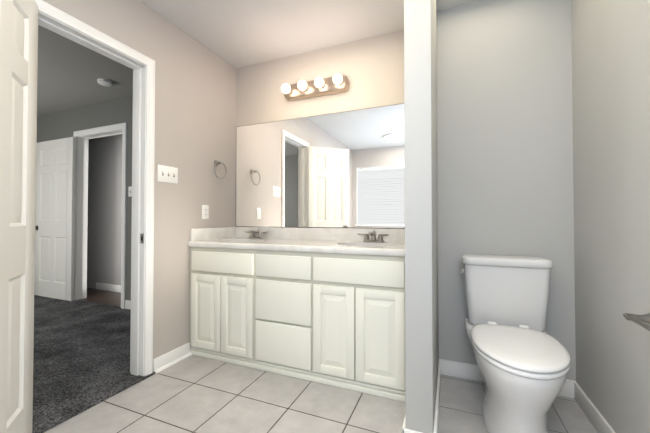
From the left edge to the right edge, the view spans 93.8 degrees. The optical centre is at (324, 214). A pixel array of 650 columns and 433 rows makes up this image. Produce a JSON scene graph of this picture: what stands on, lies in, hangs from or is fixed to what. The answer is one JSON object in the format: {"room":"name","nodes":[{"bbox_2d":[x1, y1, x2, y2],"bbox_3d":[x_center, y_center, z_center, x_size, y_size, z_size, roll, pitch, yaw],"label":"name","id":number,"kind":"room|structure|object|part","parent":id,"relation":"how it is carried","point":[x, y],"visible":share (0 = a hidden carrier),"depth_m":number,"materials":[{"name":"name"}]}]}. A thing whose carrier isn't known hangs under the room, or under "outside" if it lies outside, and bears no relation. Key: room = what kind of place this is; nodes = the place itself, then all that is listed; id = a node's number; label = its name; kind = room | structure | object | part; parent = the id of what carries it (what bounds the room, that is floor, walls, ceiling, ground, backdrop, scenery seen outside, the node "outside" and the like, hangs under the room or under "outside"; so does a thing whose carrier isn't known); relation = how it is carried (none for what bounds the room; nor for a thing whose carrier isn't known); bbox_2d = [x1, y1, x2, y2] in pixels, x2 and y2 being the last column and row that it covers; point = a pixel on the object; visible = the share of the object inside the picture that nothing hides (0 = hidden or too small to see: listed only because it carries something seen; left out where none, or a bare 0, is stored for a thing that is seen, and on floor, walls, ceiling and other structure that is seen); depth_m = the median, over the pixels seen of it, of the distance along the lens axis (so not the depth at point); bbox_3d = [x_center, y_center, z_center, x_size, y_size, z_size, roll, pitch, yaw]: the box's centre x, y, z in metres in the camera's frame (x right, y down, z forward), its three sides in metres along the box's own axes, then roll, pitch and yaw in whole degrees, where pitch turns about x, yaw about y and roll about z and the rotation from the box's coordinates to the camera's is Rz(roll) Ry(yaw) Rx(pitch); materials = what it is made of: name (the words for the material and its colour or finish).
{"room":"bathroom","nodes":[
{"label":"bathroom","id":0,"kind":"room"},
{"bbox_2d":[37,95,132,300],"bbox_3d":[-3.024,-0.132,3.838,4.600,2.424,0.120,0,-1,22],"label":"wall","id":1,"kind":"structure","parent":0,"point":[61,124],"depth_m":3.64,"materials":[{"name":"grey paint"}]},
{"bbox_2d":[34,137,75,300],"bbox_3d":[-3.502,0.056,3.882,0.812,2.025,0.107,0,-1,22],"label":"bedroom door","id":2,"kind":"structure","parent":1,"relation":"in","point":[55,217],"depth_m":3.88,"materials":[{"name":"white wood"}]},
{"bbox_2d":[73,122,126,308],"bbox_3d":[-2.694,0.017,3.691,0.978,2.121,0.138,0,-1,22],"label":"door frame","id":3,"kind":"structure","parent":1,"relation":"attached to","point":[83,137],"depth_m":3.81,"materials":[{"name":"white wood"}]},
{"bbox_2d":[125,300,130,309],"bbox_3d":[-1.586,1.013,3.160,1.437,0.097,0.013,0,-1,22],"label":"baseboard","id":4,"kind":"structure","parent":1,"relation":"attached to","point":[127,302],"depth_m":3.41,"materials":[{"name":"white wood"}]},
{"bbox_2d":[128,186,131,196],"bbox_3d":[-2.198,-0.257,3.428,0.070,0.115,0.016,0,-1,22],"label":"bedroom light switch","id":5,"kind":"object","parent":1,"relation":"attached to","point":[129,191],"visible":0.96,"depth_m":3.43,"materials":[{"name":"white plastic"}]},
{"bbox_2d":[32,295,155,432],"bbox_3d":[-3.696,1.098,1.977,4.750,0.108,3.840,0,-1,22],"label":"floor carpet","id":6,"kind":"object","parent":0,"point":[81,358],"visible":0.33,"depth_m":2.22,"materials":[{"name":"grey carpet"}]},
{"bbox_2d":[79,288,120,306],"bbox_3d":[-2.740,1.136,4.513,4.600,0.108,1.580,0,-1,22],"label":"floor","id":7,"kind":"structure","parent":0,"point":[104,297],"depth_m":3.92,"materials":[{"name":"brown wood"}]},
{"bbox_2d":[87,134,121,288],"bbox_3d":[-2.642,-0.122,4.546,4.530,2.424,1.480,0,-1,22],"label":"wall","id":8,"kind":"structure","parent":0,"point":[104,228],"depth_m":4.34,"materials":[{"name":"grey paint"}]},
{"bbox_2d":[96,283,120,292],"bbox_3d":[-2.534,1.026,4.066,1.636,0.097,0.014,0,-1,22],"label":"baseboard","id":9,"kind":"structure","parent":8,"relation":"attached to","point":[108,287],"depth_m":4.26,"materials":[{"name":"white wood"}]},
{"bbox_2d":[43,0,235,358],"bbox_3d":[-1.550,-0.172,1.207,0.120,2.424,3.765,0,-1,22],"label":"wall","id":10,"kind":"structure","parent":0,"point":[195,109],"depth_m":2.23,"materials":[{"name":"grey paint"}]},
{"bbox_2d":[0,0,37,432],"bbox_3d":[-1.228,0.027,1.138,0.179,2.012,0.604,0,-1,-27],"label":"bathroom door","id":11,"kind":"structure","parent":10,"relation":"in","point":[18,69],"depth_m":1.26,"materials":[{"name":"white wood"}]},
{"bbox_2d":[34,0,154,375],"bbox_3d":[-1.343,0.007,1.712,0.156,2.081,0.734,0,-1,22],"label":"door frame","id":12,"kind":"structure","parent":10,"relation":"attached to","point":[62,23],"depth_m":1.98,"materials":[{"name":"white wood"}]},
{"bbox_2d":[158,165,177,183],"bbox_3d":[-1.097,-0.279,2.136,0.016,0.115,0.162,0,-1,22],"label":"switch plate","id":13,"kind":"object","parent":10,"relation":"attached to","point":[167,174],"visible":1,"depth_m":2.13,"materials":[{"name":"white plastic"}]},
{"bbox_2d":[153,342,191,373],"bbox_3d":[-1.072,1.018,2.152,0.036,0.106,0.303,0,-1,22],"label":"baseboard","id":14,"kind":"structure","parent":10,"relation":"attached to","point":[170,358],"depth_m":2.13,"materials":[{"name":"white wood"}]},
{"bbox_2d":[202,205,208,218],"bbox_3d":[-0.967,-0.017,2.462,0.007,0.115,0.070,0,-1,22],"label":"outlet","id":15,"kind":"object","parent":10,"relation":"attached to","point":[205,211],"visible":1,"depth_m":2.46,"materials":[{"name":"white plastic"}]},
{"bbox_2d":[189,227,235,241],"bbox_3d":[-0.921,0.162,2.546,0.020,0.097,0.514,0,-1,22],"label":"backsplash","id":16,"kind":"structure","parent":10,"relation":"attached to","point":[198,235],"depth_m":2.49,"materials":[{"name":"beige stone"}]},
{"bbox_2d":[214,160,226,178],"bbox_3d":[-0.899,-0.378,2.567,0.058,0.166,0.151,0,-1,22],"label":"towel ring","id":17,"kind":"object","parent":10,"relation":"attached to","point":[216,162],"visible":1,"depth_m":2.56,"materials":[{"name":"grey metal"}]},
{"bbox_2d":[37,0,479,115],"bbox_3d":[-2.201,-1.418,2.256,7.335,0.100,5.420,0,-1,22],"label":"ceiling","id":18,"kind":"structure","parent":0,"point":[238,33],"depth_m":2.31,"materials":[{"name":"paint"}]},
{"bbox_2d":[97,78,112,86],"bbox_3d":[-2.235,-1.336,3.090,0.132,0.038,0.132,0,-1,22],"label":"smoke detector","id":19,"kind":"object","parent":18,"relation":"attached to","point":[104,82],"visible":1,"depth_m":3.06,"materials":[{"name":"white plastic"}]},
{"bbox_2d":[236,30,403,228],"bbox_3d":[0.010,-0.152,2.538,1.760,2.424,0.120,0,-1,22],"label":"wall","id":20,"kind":"structure","parent":0,"point":[372,69],"depth_m":2.48,"materials":[{"name":"grey paint"}]},
{"bbox_2d":[281,73,349,100],"bbox_3d":[-0.096,-1.032,2.444,0.565,0.120,0.156,0,-1,22],"label":"sconce","id":21,"kind":"object","parent":20,"relation":"attached to","point":[336,83],"visible":1,"depth_m":2.43,"materials":[{"name":"silver"}]},
{"bbox_3d":[-0.320,-1.031,2.495,0.080,0.080,0.080,0,-1,22],"label":"bulb","id":22,"kind":"part","parent":21,"relation":"part of","materials":[{"name":"white glass"}]},
{"bbox_3d":[-0.181,-1.032,2.438,0.080,0.080,0.080,0,-1,22],"label":"bulb","id":23,"kind":"part","parent":21,"relation":"part of","materials":[{"name":"white glass"}]},
{"bbox_3d":[-0.045,-1.032,2.382,0.080,0.080,0.080,0,-1,22],"label":"bulb","id":24,"kind":"part","parent":21,"relation":"part of","materials":[{"name":"white glass"}]},
{"bbox_3d":[0.097,-1.033,2.324,0.080,0.080,0.080,0,-1,22],"label":"bulb","id":25,"kind":"part","parent":21,"relation":"part of","materials":[{"name":"white glass"}]},
{"bbox_2d":[236,103,404,228],"bbox_3d":[-0.067,-0.353,2.503,1.630,0.924,0.006,0,-1,22],"label":"mirror","id":26,"kind":"object","parent":20,"relation":"attached to","point":[345,169],"visible":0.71,"depth_m":2.47,"materials":[{"name":"clear glass"}]},
{"bbox_2d":[236,226,404,241],"bbox_3d":[-0.073,0.161,2.486,1.636,0.097,0.020,0,-1,22],"label":"backsplash","id":27,"kind":"structure","parent":20,"relation":"attached to","point":[341,234],"depth_m":2.44,"materials":[{"name":"beige stone"}]},
{"bbox_2d":[44,355,597,432],"bbox_3d":[-0.293,1.081,0.609,2.585,0.100,3.885,0,-1,22],"label":"floor","id":28,"kind":"structure","parent":0,"point":[194,394],"depth_m":1.64,"materials":[{"name":"beige tile"}]},
{"bbox_2d":[188,246,404,401],"bbox_3d":[-0.173,0.650,2.234,1.636,0.811,0.550,0,-1,22],"label":"bathroom vanity","id":29,"kind":"object","parent":28,"relation":"on","point":[326,306],"depth_m":1.92,"materials":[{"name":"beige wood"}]},
{"bbox_2d":[188,238,404,253],"bbox_3d":[-0.174,0.224,2.239,1.636,0.040,0.553,0,-1,22],"label":"countertop","id":30,"kind":"structure","parent":29,"relation":"on","point":[264,243],"depth_m":2.10,"materials":[{"name":"beige stone"}]},
{"bbox_2d":[461,253,570,432],"bbox_3d":[0.932,0.643,1.518,0.453,0.804,0.749,0,-1,22],"label":"toilet","id":31,"kind":"object","parent":28,"relation":"on","point":[522,357],"visible":1,"depth_m":1.46,"materials":[{"name":"white ceramic"}]},
{"bbox_2d":[404,0,438,432],"bbox_3d":[0.583,-0.163,1.770,0.117,2.424,0.888,0,-1,22],"label":"wall","id":32,"kind":"structure","parent":0,"point":[421,207],"depth_m":1.36,"materials":[{"name":"grey paint"}]},
{"bbox_2d":[402,418,410,432],"bbox_3d":[0.415,1.002,1.517,0.014,0.085,0.353,0,-1,22],"label":"baseboard","id":33,"kind":"structure","parent":32,"relation":"attached to","point":[404,430],"depth_m":1.36,"materials":[{"name":"white wood"}]},
{"bbox_2d":[433,359,442,432],"bbox_3d":[0.610,0.998,1.645,0.013,0.097,0.737,0,-1,22],"label":"baseboard","id":34,"kind":"structure","parent":32,"relation":"attached to","point":[440,365],"depth_m":1.60,"materials":[{"name":"white wood"}]},
{"bbox_2d":[437,0,575,380],"bbox_3d":[1.192,-0.160,1.987,0.865,2.424,0.245,0,-1,22],"label":"wall","id":35,"kind":"structure","parent":0,"point":[505,127],"depth_m":1.89,"materials":[{"name":"grey paint"}]},
{"bbox_2d":[442,359,572,397],"bbox_3d":[1.075,1.001,1.875,0.700,0.097,0.018,0,-1,22],"label":"baseboard","id":36,"kind":"structure","parent":35,"relation":"attached to","point":[450,368],"depth_m":1.93,"materials":[{"name":"white wood"}]},
{"bbox_2d":[571,0,649,432],"bbox_3d":[0.803,-0.189,0.053,0.120,2.424,3.650,0,-1,22],"label":"wall","id":37,"kind":"structure","parent":0,"point":[611,100],"depth_m":1.33,"materials":[{"name":"grey paint"}]},
{"bbox_2d":[572,380,614,432],"bbox_3d":[0.763,0.975,0.116,0.014,0.097,3.510,0,-1,22],"label":"baseboard","id":38,"kind":"structure","parent":37,"relation":"attached to","point":[575,391],"depth_m":1.53,"materials":[{"name":"white wood"}]},
{"bbox_2d":[623,312,649,330],"bbox_3d":[1.067,0.363,0.963,0.085,0.060,0.290,0,-1,22],"label":"toilet paper holder","id":39,"kind":"object","parent":37,"relation":"attached to","point":[637,319],"visible":1,"depth_m":1.06,"materials":[{"name":"grey metal"}]}
]}

